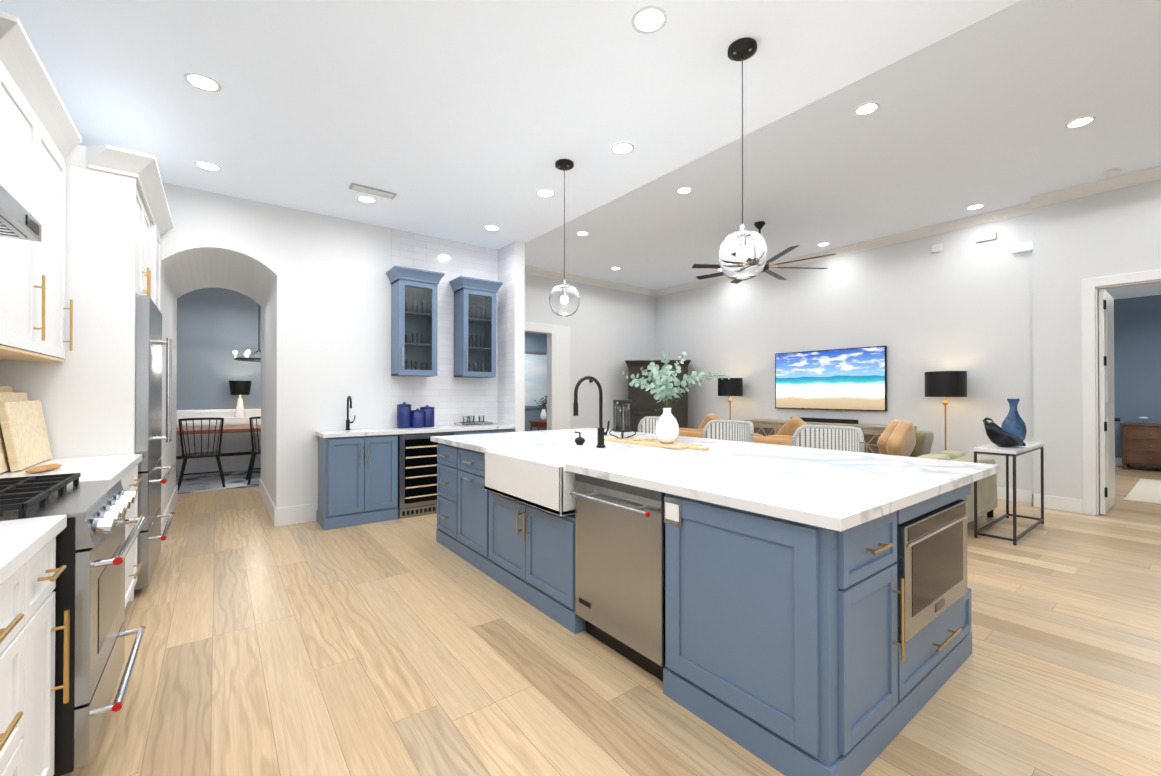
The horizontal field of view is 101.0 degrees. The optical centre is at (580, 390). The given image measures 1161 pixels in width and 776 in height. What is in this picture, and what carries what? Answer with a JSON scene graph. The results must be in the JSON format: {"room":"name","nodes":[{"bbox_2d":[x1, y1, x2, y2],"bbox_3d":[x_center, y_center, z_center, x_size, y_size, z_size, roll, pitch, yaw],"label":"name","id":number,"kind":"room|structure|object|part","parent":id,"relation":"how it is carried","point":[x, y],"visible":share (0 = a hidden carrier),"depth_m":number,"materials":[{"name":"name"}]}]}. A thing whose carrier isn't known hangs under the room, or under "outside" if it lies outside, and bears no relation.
{"room":"kitchen","nodes":[
{"label":"kitchen","id":0,"kind":"room"},
{"bbox_2d":[176,288,260,409],"bbox_3d":[-6.422,-0.227,8.182,6.340,3.150,0.120,0,0,-37],"label":"wall","id":1,"kind":"structure","parent":0,"point":[216,327],"depth_m":8.23,"materials":[{"name":"blue paint"}]},
{"bbox_2d":[176,409,260,418],"bbox_3d":[-6.371,0.833,8.107,6.100,1.030,0.050,0,0,-37],"label":"trim","id":2,"kind":"structure","parent":1,"relation":"attached to","point":[209,413],"depth_m":8.17,"materials":[{"name":"white"}]},
{"bbox_2d":[233,305,260,361],"bbox_3d":[-5.193,-1.144,7.727,0.676,1.319,0.640,0,0,-37],"label":"dining chandelier","id":3,"kind":"object","parent":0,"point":[247,358],"visible":0.42,"depth_m":7.72,"materials":[{"name":"black"}]},
{"bbox_2d":[160,182,492,518],"bbox_3d":[-3.301,-0.241,5.768,4.030,3.150,2.100,0,0,-37],"label":"wall","id":4,"kind":"structure","parent":0,"point":[316,287],"depth_m":4.90,"materials":[{"name":"white paint"}]},
{"bbox_2d":[161,485,177,542],"bbox_3d":[-4.289,1.239,4.998,0.016,0.180,2.116,0,0,-37],"label":"baseboard","id":5,"kind":"structure","parent":4,"relation":"attached to","point":[171,505],"depth_m":4.93,"materials":[{"name":"white wood"}]},
{"bbox_2d":[259,478,277,526],"bbox_3d":[-3.615,1.242,5.510,0.020,0.180,2.116,0,0,-37],"label":"baseboard","id":6,"kind":"structure","parent":4,"relation":"attached to","point":[272,510],"depth_m":5.14,"materials":[{"name":"white wood"}]},
{"bbox_2d":[279,503,316,525],"bbox_3d":[-2.824,1.238,4.793,0.320,0.180,0.016,0,0,-37],"label":"baseboard","id":7,"kind":"structure","parent":4,"relation":"attached to","point":[290,515],"depth_m":4.78,"materials":[{"name":"white wood"}]},
{"bbox_2d":[391,229,514,427],"bbox_3d":[-1.455,-0.702,5.573,1.329,2.227,0.447,0,0,-37],"label":"backsplash","id":8,"kind":"structure","parent":4,"relation":"attached to","point":[448,395],"depth_m":5.80,"materials":[{"name":"tile"}]},
{"bbox_2d":[386,265,444,376],"bbox_3d":[-1.841,-0.744,5.330,0.540,1.150,0.350,0,0,-37],"label":"wall cabinet","id":9,"kind":"object","parent":8,"relation":"attached to","point":[414,294],"visible":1,"depth_m":5.31,"materials":[{"name":"blue wood"}]},
{"bbox_2d":[449,276,502,377],"bbox_3d":[-1.260,-0.741,5.771,0.540,1.150,0.350,0,0,-37],"label":"upper cabinet","id":10,"kind":"object","parent":8,"relation":"attached to","point":[474,327],"visible":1,"depth_m":5.74,"materials":[{"name":"blue wood"}]},
{"bbox_2d":[0,0,1020,249],"bbox_3d":[0.079,-2.093,1.440,4.160,0.500,8.900,0,0,-37],"label":"ceiling","id":11,"kind":"structure","parent":0,"point":[462,120],"depth_m":2.89,"materials":[{"name":"white paint"}]},
{"bbox_2d":[184,72,220,91],"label":"recessed light","id":12,"kind":"object","parent":11,"relation":"in","point":[200,80],"depth_m":2.84,"materials":[{"name":"white"}]},
{"bbox_2d":[194,160,221,170],"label":"recessed light","id":13,"kind":"object","parent":11,"relation":"in","point":[206,165],"depth_m":3.87,"materials":[{"name":"white plastic"}]},
{"bbox_2d":[357,195,376,202],"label":"recessed light","id":14,"kind":"object","parent":11,"relation":"in","point":[366,199],"depth_m":4.54,"materials":[{"name":"white"}]},
{"bbox_2d":[349,183,396,198],"bbox_3d":[-1.889,-1.817,4.358,0.380,0.015,0.130,0,0,-37],"label":"ceiling vent","id":15,"kind":"object","parent":11,"relation":"in","point":[371,190],"visible":1,"depth_m":4.34,"materials":[{"name":"grey metal"}]},
{"bbox_2d":[484,225,499,230],"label":"recessed light","id":16,"kind":"object","parent":11,"relation":"in","point":[490,227],"depth_m":5.34,"materials":[{"name":"white"}]},
{"bbox_2d":[536,189,554,197],"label":"recessed light","id":17,"kind":"object","parent":11,"relation":"in","point":[543,192],"depth_m":4.41,"materials":[{"name":"white"}]},
{"bbox_2d":[549,159,579,315],"bbox_3d":[-0.129,-1.215,3.839,0.248,1.224,0.248,0,0,-37],"label":"pendant light","id":18,"kind":"object","parent":11,"relation":"hanging from","point":[564,298],"visible":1,"depth_m":3.76,"materials":[{"name":"black"}]},
{"bbox_2d":[611,142,633,154],"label":"recessed light","id":19,"kind":"object","parent":11,"relation":"in","point":[621,147],"depth_m":3.60,"materials":[{"name":"white"}]},
{"bbox_2d":[632,5,666,33],"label":"recessed light","id":20,"kind":"object","parent":11,"relation":"in","point":[647,19],"depth_m":2.36,"materials":[{"name":"white"}]},
{"bbox_2d":[719,38,766,279],"bbox_3d":[0.865,-1.217,2.555,0.248,1.236,0.248,0,0,-37],"label":"pendant light","id":21,"kind":"object","parent":11,"relation":"hanging from","point":[742,253],"visible":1,"depth_m":2.48,"materials":[{"name":"black"}]},
{"bbox_2d":[499,241,524,431],"bbox_3d":[-1.469,-0.435,6.797,0.130,3.550,2.420,0,0,-37],"label":"wall","id":22,"kind":"structure","parent":0,"point":[519,336],"depth_m":5.83,"materials":[{"name":"white paint"}]},
{"bbox_2d":[525,332,546,430],"bbox_3d":[-1.621,-0.133,11.202,4.940,3.000,0.120,0,0,-37],"label":"wall","id":23,"kind":"structure","parent":0,"point":[535,342],"depth_m":11.50,"materials":[{"name":"blue"}]},
{"bbox_2d":[525,352,546,408],"bbox_3d":[-1.012,-0.256,11.557,1.500,1.350,0.048,0,0,-37],"label":"framed picture","id":24,"kind":"object","parent":23,"relation":"attached to","point":[536,376],"visible":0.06,"depth_m":11.48,"materials":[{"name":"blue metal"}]},
{"bbox_2d":[525,273,655,429],"bbox_3d":[-0.181,-0.420,9.201,4.830,3.550,0.150,0,0,-37],"label":"wall","id":25,"kind":"structure","parent":0,"point":[612,331],"depth_m":9.51,"materials":[{"name":"white paint"}]},
{"bbox_2d":[525,322,569,429],"bbox_3d":[-0.900,0.061,8.541,1.770,2.580,0.028,0,0,-37],"label":"door frame","id":26,"kind":"structure","parent":25,"relation":"attached to","point":[560,376],"depth_m":8.91,"materials":[{"name":"white wood"}]},
{"bbox_2d":[525,266,656,295],"bbox_3d":[-0.204,-2.141,9.044,4.590,0.110,0.090,0,0,-37],"label":"crown molding","id":27,"kind":"structure","parent":25,"relation":"attached to","point":[528,270],"depth_m":9.30,"materials":[{"name":"white wood"}]},
{"bbox_2d":[61,466,1160,775],"bbox_3d":[2.026,1.386,6.227,17.200,0.100,14.600,0,0,-37],"label":"floor","id":28,"kind":"structure","parent":0,"point":[407,646],"depth_m":2.24,"materials":[{"name":"brown wood"}]},
{"bbox_2d":[0,551,43,775],"bbox_3d":[-1.462,0.863,0.740,0.638,0.880,0.877,0,0,-37],"label":"base cabinet","id":29,"kind":"object","parent":28,"relation":"on","point":[30,572],"depth_m":1.21,"materials":[{"name":"white wood"}]},
{"bbox_2d":[0,515,66,586],"bbox_3d":[-0.714,0.397,-0.224,0.658,0.040,3.836,0,0,-37],"label":"countertop","id":30,"kind":"structure","parent":29,"relation":"on","point":[21,540],"depth_m":1.27,"materials":[{"name":"white stone"}]},
{"bbox_2d":[40,539,63,775],"bbox_3d":[-1.786,0.865,1.166,0.638,0.880,0.310,0,0,-37],"label":"base cabinet","id":31,"kind":"object","parent":28,"relation":"on","point":[49,573],"depth_m":1.42,"materials":[{"name":"white wood"}]},
{"bbox_2d":[0,454,142,606],"bbox_3d":[-2.681,0.853,2.376,0.676,0.920,1.134,0,0,-37],"label":"base cabinet","id":32,"kind":"object","parent":28,"relation":"on","point":[124,468],"visible":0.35,"depth_m":2.67,"materials":[{"name":"white wood"}]},
{"bbox_2d":[0,386,52,473],"bbox_3d":[-2.885,0.170,2.327,0.265,0.438,0.920,0,0,-37],"label":"cutting boards","id":33,"kind":"object","parent":32,"relation":"on","point":[24,441],"visible":1,"depth_m":2.43,"materials":[{"name":"beige wood"}]},
{"bbox_2d":[25,464,61,472],"bbox_3d":[-2.629,0.379,2.344,0.094,0.026,0.256,0,0,-37],"label":"spoon rest","id":34,"kind":"object","parent":32,"relation":"on","point":[47,467],"visible":0.98,"depth_m":2.30,"materials":[{"name":"brown wood"}]},
{"bbox_2d":[0,473,145,775],"bbox_3d":[-2.054,0.827,1.653,0.763,0.962,0.752,0,0,-37],"label":"range","id":35,"kind":"object","parent":28,"relation":"on","point":[93,546],"visible":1,"depth_m":1.60,"materials":[{"name":"silver metal"}]},
{"bbox_2d":[0,145,172,601],"bbox_3d":[-3.417,-0.076,3.385,0.718,2.790,1.546,0,0,-37],"label":"tall cabinet","id":36,"kind":"object","parent":28,"relation":"on","point":[119,222],"visible":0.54,"depth_m":2.92,"materials":[{"name":"white wood"}]},
{"bbox_2d":[134,295,174,589],"bbox_3d":[-3.285,0.353,3.265,0.751,1.930,0.900,0,0,-37],"label":"refrigerator","id":37,"kind":"object","parent":28,"relation":"on","point":[149,343],"visible":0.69,"depth_m":3.14,"materials":[{"name":"grey metal"}]},
{"bbox_2d":[176,469,260,493],"bbox_3d":[-5.286,1.338,7.421,3.800,0.012,2.050,0,0,-37],"label":"area rug","id":38,"kind":"object","parent":28,"relation":"on","point":[193,483],"visible":0.21,"depth_m":7.02,"materials":[{"name":"fabric"}]},
{"bbox_2d":[177,417,225,491],"bbox_3d":[-5.230,0.850,6.606,0.530,0.985,0.571,0,0,-37],"label":"dining chair","id":39,"kind":"object","parent":38,"relation":"on","point":[185,456],"visible":0.98,"depth_m":6.47,"materials":[{"name":"black"}]},
{"bbox_2d":[176,425,260,476],"bbox_3d":[-5.313,0.968,7.623,2.600,0.795,1.000,0,0,-37],"label":"dining table","id":40,"kind":"object","parent":38,"relation":"on","point":[232,429],"visible":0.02,"depth_m":7.22,"materials":[{"name":"brown wood"}]},
{"bbox_2d":[246,416,260,484],"bbox_3d":[-4.617,0.853,7.072,0.530,0.985,0.571,0,0,-37],"label":"dining chair","id":41,"kind":"object","parent":38,"relation":"on","point":[254,452],"visible":0.27,"depth_m":6.81,"materials":[{"name":"black wood"}]},
{"bbox_2d":[176,416,260,474],"bbox_3d":[-5.858,0.898,8.176,1.600,0.900,0.440,0,0,-37],"label":"sideboard","id":42,"kind":"object","parent":28,"relation":"on","point":[235,442],"visible":0.48,"depth_m":7.87,"materials":[{"name":"white"}]},
{"bbox_2d":[229,381,250,416],"bbox_3d":[-5.834,0.138,8.199,0.320,0.620,0.320,0,0,-37],"label":"light","id":43,"kind":"object","parent":42,"relation":"on","point":[239,388],"visible":1,"depth_m":8.13,"materials":[{"name":"black fabric"}]},
{"bbox_2d":[315,423,514,529],"bbox_3d":[-1.742,0.871,5.316,2.068,0.920,0.480,0,0,-37],"label":"wet bar","id":44,"kind":"object","parent":28,"relation":"on","point":[357,476],"visible":0.58,"depth_m":4.76,"materials":[{"name":"blue wood"}]},
{"bbox_2d":[345,396,355,429],"bbox_3d":[-2.368,0.228,4.952,0.102,0.359,0.176,0,0,-37],"label":"bar faucet","id":45,"kind":"object","parent":44,"relation":"on","point":[348,422],"visible":1,"depth_m":4.97,"materials":[{"name":"black metal"}]},
{"bbox_2d":[397,402,411,427],"bbox_3d":[-1.952,0.267,5.296,0.153,0.286,0.153,0,0,-37],"label":"canister","id":46,"kind":"object","parent":44,"relation":"on","point":[404,415],"visible":1,"depth_m":5.23,"materials":[{"name":"ceramic"}]},
{"bbox_2d":[411,409,423,427],"bbox_3d":[-1.820,0.304,5.345,0.143,0.212,0.143,0,0,-37],"label":"canister","id":47,"kind":"object","parent":44,"relation":"on","point":[417,418],"visible":0.98,"depth_m":5.29,"materials":[{"name":"ceramic"}]},
{"bbox_2d":[398,432,453,518],"bbox_3d":[-1.771,0.896,5.311,0.592,0.866,0.445,0,0,-37],"label":"wine fridge","id":48,"kind":"object","parent":44,"relation":"in","point":[417,475],"visible":0.65,"depth_m":5.07,"materials":[{"name":"black glass"}]},
{"bbox_2d":[420,405,434,426],"bbox_3d":[-1.751,0.286,5.461,0.163,0.249,0.163,0,0,-37],"label":"canister","id":49,"kind":"object","parent":44,"relation":"on","point":[428,415],"visible":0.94,"depth_m":5.40,"materials":[{"name":"ceramic"}]},
{"bbox_2d":[454,416,491,425],"bbox_3d":[-1.287,0.356,5.750,0.380,0.112,0.240,0,0,-37],"label":"tray","id":50,"kind":"object","parent":44,"relation":"on","point":[475,423],"visible":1,"depth_m":5.69,"materials":[{"name":"silver metal"}]},
{"bbox_2d":[529,420,546,430],"bbox_3d":[-0.856,1.037,11.261,0.600,0.660,0.400,0,0,-37],"label":"table","id":51,"kind":"object","parent":28,"relation":"on","point":[539,424],"visible":0.38,"depth_m":11.04,"materials":[{"name":"brown wood"}]},
{"bbox_2d":[534,396,546,420],"bbox_3d":[-0.891,0.384,11.149,0.427,0.644,0.319,0,0,-37],"label":"vase","id":52,"kind":"object","parent":51,"relation":"on","point":[543,415],"visible":0.83,"depth_m":11.16,"materials":[{"name":"white ceramic"}]},
{"bbox_2d":[638,416,676,433],"bbox_3d":[0.738,0.806,5.051,0.547,1.051,0.548,0,0,-37],"label":"bar stool","id":53,"kind":"object","parent":28,"relation":"on","point":[646,424],"visible":0.06,"depth_m":5.29,"materials":[{"name":"white wood"}]},
{"bbox_2d":[625,360,690,431],"bbox_3d":[1.537,0.382,9.553,1.270,1.950,0.610,0,0,8],"label":"armoire","id":54,"kind":"object","parent":28,"relation":"on","point":[644,403],"visible":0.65,"depth_m":9.31,"materials":[{"name":"black wood"}]},
{"bbox_2d":[430,440,985,775],"bbox_3d":[0.339,0.878,3.275,1.512,0.880,3.452,0,0,-37],"label":"kitchen island","id":55,"kind":"object","parent":28,"relation":"on","point":[787,653],"depth_m":1.81,"materials":[{"name":"blue wood"}]},
{"bbox_2d":[430,428,655,451],"bbox_3d":[-0.272,0.425,4.340,1.810,0.040,1.113,0,0,-37],"label":"island countertop","id":56,"kind":"structure","parent":55,"relation":"on","point":[488,441],"depth_m":4.05,"materials":[{"name":"white stone"}]},
{"bbox_2d":[570,473,664,680],"bbox_3d":[0.382,0.877,2.494,0.679,0.872,0.628,0,0,-37],"label":"dishwasher","id":57,"kind":"object","parent":55,"relation":"in","point":[619,568],"visible":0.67,"depth_m":2.28,"materials":[{"name":"silver metal"}]},
{"bbox_2d":[554,436,749,455],"bbox_3d":[0.573,0.421,3.690,1.252,0.040,0.944,0,0,-37],"label":"island countertop","id":58,"kind":"structure","parent":55,"relation":"on","point":[617,448],"depth_m":3.50,"materials":[{"name":"white stone"}]},
{"bbox_2d":[575,431,584,444],"bbox_3d":[-0.007,0.349,3.558,0.086,0.100,0.080,0,0,-37],"label":"soap dispenser","id":59,"kind":"object","parent":58,"relation":"on","point":[579,440],"visible":1,"depth_m":3.53,"materials":[{"name":"black"}]},
{"bbox_2d":[573,376,609,447],"bbox_3d":[0.080,0.147,3.280,0.268,0.501,0.124,0,0,-37],"label":"faucet","id":60,"kind":"object","parent":58,"relation":"on","point":[601,433],"visible":1,"depth_m":3.34,"materials":[{"name":"black metal"}]},
{"bbox_2d":[604,436,708,449],"bbox_3d":[0.539,0.390,3.596,0.240,0.019,1.000,0,0,-37],"label":"wood tray","id":61,"kind":"object","parent":58,"relation":"on","point":[658,443],"visible":0.96,"depth_m":3.45,"materials":[{"name":"beige wood"}]},
{"bbox_2d":[609,400,635,438],"bbox_3d":[0.339,0.227,3.860,0.158,0.308,0.158,0,0,-37],"label":"hurricane lantern","id":62,"kind":"object","parent":61,"relation":"on","point":[622,416],"visible":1,"depth_m":3.81,"materials":[{"name":"clear glass"}]},
{"bbox_2d":[633,436,653,440],"bbox_3d":[0.463,0.369,3.663,0.141,0.022,0.221,0,0,-37],"label":"bead garland","id":63,"kind":"object","parent":61,"relation":"on","point":[636,438],"visible":1,"depth_m":3.63},
{"bbox_2d":[622,352,729,443],"bbox_3d":[0.645,0.036,3.523,0.900,0.685,0.586,0,0,-37],"label":"vase","id":64,"kind":"object","parent":61,"relation":"on","point":[667,428],"visible":1,"depth_m":3.42,"materials":[{"name":"white ceramic"}]},
{"bbox_2d":[566,444,999,527],"bbox_3d":[1.073,0.414,2.571,1.810,0.040,1.443,0,0,-37],"label":"island countertop","id":65,"kind":"structure","parent":55,"relation":"on","point":[839,488],"depth_m":2.20,"materials":[{"name":"white stone"}]},
{"bbox_2d":[484,445,627,516],"bbox_3d":[-0.160,0.548,3.132,0.577,0.274,0.936,0,0,-37],"label":"farmhouse sink","id":66,"kind":"object","parent":65,"relation":"in","point":[539,477],"visible":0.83,"depth_m":2.97,"materials":[{"name":"white ceramic"}]},
{"bbox_3d":[1.361,0.741,2.289,0.770,0.438,0.612,0,0,-37],"label":"microwave drawer","id":67,"kind":"part","parent":55,"relation":"part of","materials":[{"name":"silver metal"}]},
{"bbox_2d":[702,420,753,442],"bbox_3d":[1.276,0.801,4.342,0.547,1.051,0.548,0,0,-37],"label":"bar stool","id":68,"kind":"object","parent":28,"relation":"on","point":[736,430],"visible":0.27,"depth_m":4.52,"materials":[{"name":"white wood"}]},
{"bbox_2d":[718,378,742,419],"bbox_3d":[2.705,0.561,8.645,0.430,1.580,0.430,0,0,-37],"label":"floor lamp","id":69,"kind":"object","parent":28,"relation":"on","point":[730,387],"visible":0.81,"depth_m":8.47,"materials":[{"name":"black fabric"}]},
{"bbox_2d":[678,428,792,445],"bbox_3d":[2.199,0.937,6.367,1.000,0.800,2.690,0,0,-37],"label":"sofa","id":70,"kind":"object","parent":28,"relation":"on","point":[786,440],"visible":0.06,"depth_m":5.72,"materials":[{"name":"leather"}]},
{"bbox_2d":[698,413,719,428],"bbox_3d":[1.910,0.565,6.898,0.201,0.493,0.491,0,0,-34],"label":"sofa pillow","id":71,"kind":"object","parent":70,"relation":"on","point":[709,417],"depth_m":6.86,"materials":[{"name":"orange fabric"}]},
{"bbox_2d":[776,416,806,435],"bbox_3d":[2.666,0.559,5.902,0.201,0.493,0.492,0,0,-40],"label":"sofa pillow","id":72,"kind":"object","parent":70,"relation":"on","point":[789,428],"depth_m":5.86,"materials":[{"name":"orange fabric"}]},
{"bbox_2d":[792,425,864,452],"bbox_3d":[1.821,0.797,3.625,0.547,1.051,0.548,0,0,-37],"label":"bar stool","id":73,"kind":"object","parent":28,"relation":"on","point":[841,438],"visible":0.19,"depth_m":3.78,"materials":[{"name":"white wood"}]},
{"bbox_2d":[743,419,916,453],"bbox_3d":[3.712,0.918,7.398,0.467,0.852,2.410,0,0,-37],"label":"sideboard","id":74,"kind":"object","parent":28,"relation":"on","point":[872,433],"visible":0.08,"depth_m":6.96,"materials":[{"name":"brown wood"}]},
{"bbox_2d":[790,417,857,423],"bbox_3d":[3.784,0.460,7.474,0.100,0.062,1.010,0,0,-37],"label":"soundbar","id":75,"kind":"object","parent":74,"relation":"on","point":[844,421],"visible":0.71,"depth_m":7.34,"materials":[{"name":"black plastic"}]},
{"bbox_2d":[925,371,966,449],"bbox_3d":[4.647,0.546,6.089,0.430,1.580,0.430,0,0,-37],"label":"floor lamp","id":76,"kind":"object","parent":28,"relation":"on","point":[944,384],"visible":0.81,"depth_m":5.93,"materials":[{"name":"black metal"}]},
{"bbox_2d":[918,450,996,522],"bbox_3d":[3.543,0.979,4.977,1.460,0.700,0.970,0,0,-37],"label":"loveseat","id":77,"kind":"object","parent":28,"relation":"on","point":[987,495],"visible":0.17,"depth_m":4.72,"materials":[{"name":"fabric"}]},
{"bbox_2d":[877,419,933,456],"bbox_3d":[3.450,0.562,5.120,0.932,0.519,0.338,0,0,-37],"label":"sofa pillow","id":78,"kind":"object","parent":77,"relation":"on","point":[900,438],"depth_m":4.98,"materials":[{"name":"orange fabric"}]},
{"bbox_2d":[973,441,1043,544],"bbox_3d":[4.093,0.921,4.551,1.150,0.810,0.295,0,0,-37],"label":"table","id":79,"kind":"object","parent":28,"relation":"on","point":[994,449],"visible":0.88,"depth_m":4.32,"materials":[{"name":"grey metal"}]},
{"bbox_2d":[982,417,1025,446],"bbox_3d":[3.907,0.381,4.420,0.253,0.267,0.306,0,0,-37],"label":"shell sculpture","id":80,"kind":"object","parent":79,"relation":"on","point":[997,435],"visible":0.98,"depth_m":4.39,"materials":[{"name":"blue ceramic"}]},
{"bbox_2d":[1001,399,1026,440],"bbox_3d":[4.292,0.297,4.740,0.196,0.439,0.196,0,0,-37],"label":"vase","id":81,"kind":"object","parent":79,"relation":"on","point":[1013,422],"visible":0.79,"depth_m":4.69,"materials":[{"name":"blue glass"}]},
{"bbox_2d":[1120,422,1160,469],"bbox_3d":[9.860,0.951,7.837,0.551,0.790,1.320,0,0,-37],"label":"dresser","id":82,"kind":"object","parent":28,"relation":"on","point":[1141,444],"visible":1,"depth_m":8.03,"materials":[{"name":"brown wood"}]},
{"bbox_2d":[1124,479,1160,504],"bbox_3d":[8.452,1.323,5.333,2.350,0.015,3.000,0,0,-37],"label":"area rug","id":83,"kind":"object","parent":28,"relation":"on","point":[1145,491],"visible":1,"depth_m":6.22,"materials":[{"name":"beige"}]},
{"bbox_2d":[525,0,1160,289],"bbox_3d":[3.062,-2.272,4.945,4.830,0.100,10.870,0,0,-37],"label":"ceiling","id":84,"kind":"structure","parent":0,"point":[984,111],"depth_m":4.46,"materials":[{"name":"white paint"}]},
{"bbox_2d":[676,187,691,193],"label":"recessed light","id":85,"kind":"object","parent":84,"relation":"in","point":[683,190],"depth_m":5.29,"materials":[{"name":"white"}]},
{"bbox_2d":[692,221,835,283],"bbox_3d":[2.362,-1.887,6.301,1.785,0.648,1.785,0,0,-37],"label":"ceiling fan","id":86,"kind":"object","parent":84,"relation":"hanging from","point":[759,225],"visible":0.48,"depth_m":6.27,"materials":[{"name":"black metal"}]},
{"bbox_2d":[854,102,879,115],"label":"recessed light","id":87,"kind":"object","parent":84,"relation":"in","point":[865,108],"depth_m":3.77,"materials":[{"name":"white plastic"}]},
{"bbox_2d":[966,204,984,209],"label":"recessed light","id":88,"kind":"object","parent":84,"relation":"in","point":[977,206],"depth_m":5.75,"materials":[{"name":"white plastic"}]},
{"bbox_2d":[1065,116,1095,128],"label":"recessed light","id":89,"kind":"object","parent":84,"relation":"in","point":[1078,122],"depth_m":3.96,"materials":[{"name":"white"}]},
{"bbox_2d":[1103,168,1120,176],"bbox_3d":[5.365,-2.207,4.830,0.120,0.029,0.120,0,0,-37],"label":"smoke detector","id":90,"kind":"object","parent":84,"relation":"attached to","point":[1111,172],"visible":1,"depth_m":4.80,"materials":[{"name":"white plastic"}]},
{"bbox_2d":[656,213,1033,490],"bbox_3d":[3.536,-0.427,8.177,0.150,3.550,6.280,0,0,-37],"label":"wall","id":91,"kind":"structure","parent":0,"point":[961,301],"depth_m":6.77,"materials":[{"name":"white paint"}]},
{"bbox_2d":[775,346,886,410],"bbox_3d":[3.881,-0.175,7.552,0.049,0.940,1.710,0,0,-37],"label":"tv","id":92,"kind":"object","parent":91,"relation":"attached to","point":[842,349],"visible":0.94,"depth_m":7.22,"materials":[{"name":"black"}]},
{"bbox_2d":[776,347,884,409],"bbox_3d":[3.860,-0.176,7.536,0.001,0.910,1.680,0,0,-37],"label":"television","id":93,"kind":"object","parent":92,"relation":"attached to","point":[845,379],"visible":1,"depth_m":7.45,"materials":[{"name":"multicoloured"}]},
{"bbox_2d":[657,203,1031,295],"bbox_3d":[3.486,-2.147,8.055,0.090,0.110,6.130,0,0,-37],"label":"crown molding","id":94,"kind":"structure","parent":91,"relation":"attached to","point":[1022,209],"depth_m":6.78,"materials":[{"name":"white wood"}]},
{"bbox_2d":[932,232,996,252],"bbox_3d":[4.943,-1.914,6.185,0.029,0.100,0.670,0,0,-37],"label":"sensor","id":95,"kind":"object","parent":91,"relation":"attached to","point":[979,238],"visible":0.98,"depth_m":6.03,"materials":[{"name":"white plastic"}]},
{"bbox_2d":[997,487,1033,502],"bbox_3d":[3.515,1.273,8.057,0.016,0.150,6.130,0,0,-37],"label":"baseboard","id":96,"kind":"structure","parent":91,"relation":"attached to","point":[1024,496],"depth_m":5.75,"materials":[{"name":"white wood"}]},
{"bbox_2d":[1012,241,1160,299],"bbox_3d":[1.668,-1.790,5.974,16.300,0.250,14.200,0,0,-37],"label":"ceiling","id":97,"kind":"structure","parent":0,"point":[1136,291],"depth_m":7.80,"materials":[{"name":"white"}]},
{"bbox_2d":[1032,179,1160,511],"bbox_3d":[6.745,-0.454,3.789,0.350,3.550,4.590,0,0,-37],"label":"wall","id":98,"kind":"structure","parent":0,"point":[1076,241],"depth_m":5.27,"materials":[{"name":"white paint"}]},
{"bbox_2d":[1031,492,1082,513],"bbox_3d":[5.324,1.256,5.346,0.016,0.150,0.406,0,0,-37],"label":"baseboard","id":99,"kind":"structure","parent":98,"relation":"attached to","point":[1050,502],"depth_m":5.33,"materials":[{"name":"white wood"}]},
{"bbox_2d":[1029,165,1160,208],"bbox_3d":[6.570,-2.174,3.667,0.090,0.110,4.590,0,0,-37],"label":"crown molding","id":100,"kind":"structure","parent":98,"relation":"attached to","point":[1117,182],"depth_m":5.08,"materials":[{"name":"white"}]},
{"bbox_2d":[1099,289,1120,514],"bbox_3d":[5.932,0.116,5.350,0.872,2.410,0.095,0,0,-37],"label":"bedroom door","id":101,"kind":"structure","parent":98,"relation":"in","point":[1108,419],"depth_m":5.18,"materials":[{"name":"white wood"}]},
{"bbox_2d":[1081,269,1160,514],"bbox_3d":[5.838,0.058,4.798,0.170,2.540,1.100,0,0,-37],"label":"door frame","id":102,"kind":"structure","parent":98,"relation":"attached to","point":[1090,287],"depth_m":5.13,"materials":[{"name":"white wood"}]},
{"bbox_2d":[1114,295,1160,457],"bbox_3d":[10.913,-0.159,7.037,0.120,3.000,4.680,0,0,-37],"label":"wall","id":103,"kind":"structure","parent":0,"point":[1137,357],"depth_m":8.42,"materials":[{"name":"blue paint"}]},
{"bbox_2d":[1115,458,1160,469],"bbox_3d":[10.871,1.266,6.971,0.016,0.150,4.680,0,0,-37],"label":"baseboard","id":104,"kind":"structure","parent":103,"relation":"attached to","point":[1118,461],"depth_m":8.41,"materials":[{"name":"white"}]},
{"bbox_3d":[-1.530,-0.276,0.207,0.120,3.150,8.900,0,0,-37],"label":"wall","id":105,"kind":"structure","parent":0,"visible":0},
{"bbox_2d":[0,184,41,241],"bbox_3d":[-2.192,-1.227,1.560,0.451,1.227,0.752,0,0,-37],"label":"range hood","id":106,"kind":"object","parent":105,"relation":"attached to","point":[18,220],"visible":1,"depth_m":1.80,"materials":[{"name":"silver metal"}]},
{"bbox_2d":[0,12,81,361],"bbox_3d":[-2.760,-0.826,2.261,0.398,1.305,1.236,0,0,-37],"label":"upper cabinet","id":107,"kind":"object","parent":105,"relation":"attached to","point":[40,139],"visible":0.98,"depth_m":2.32,"materials":[{"name":"white wood"}]}
]}

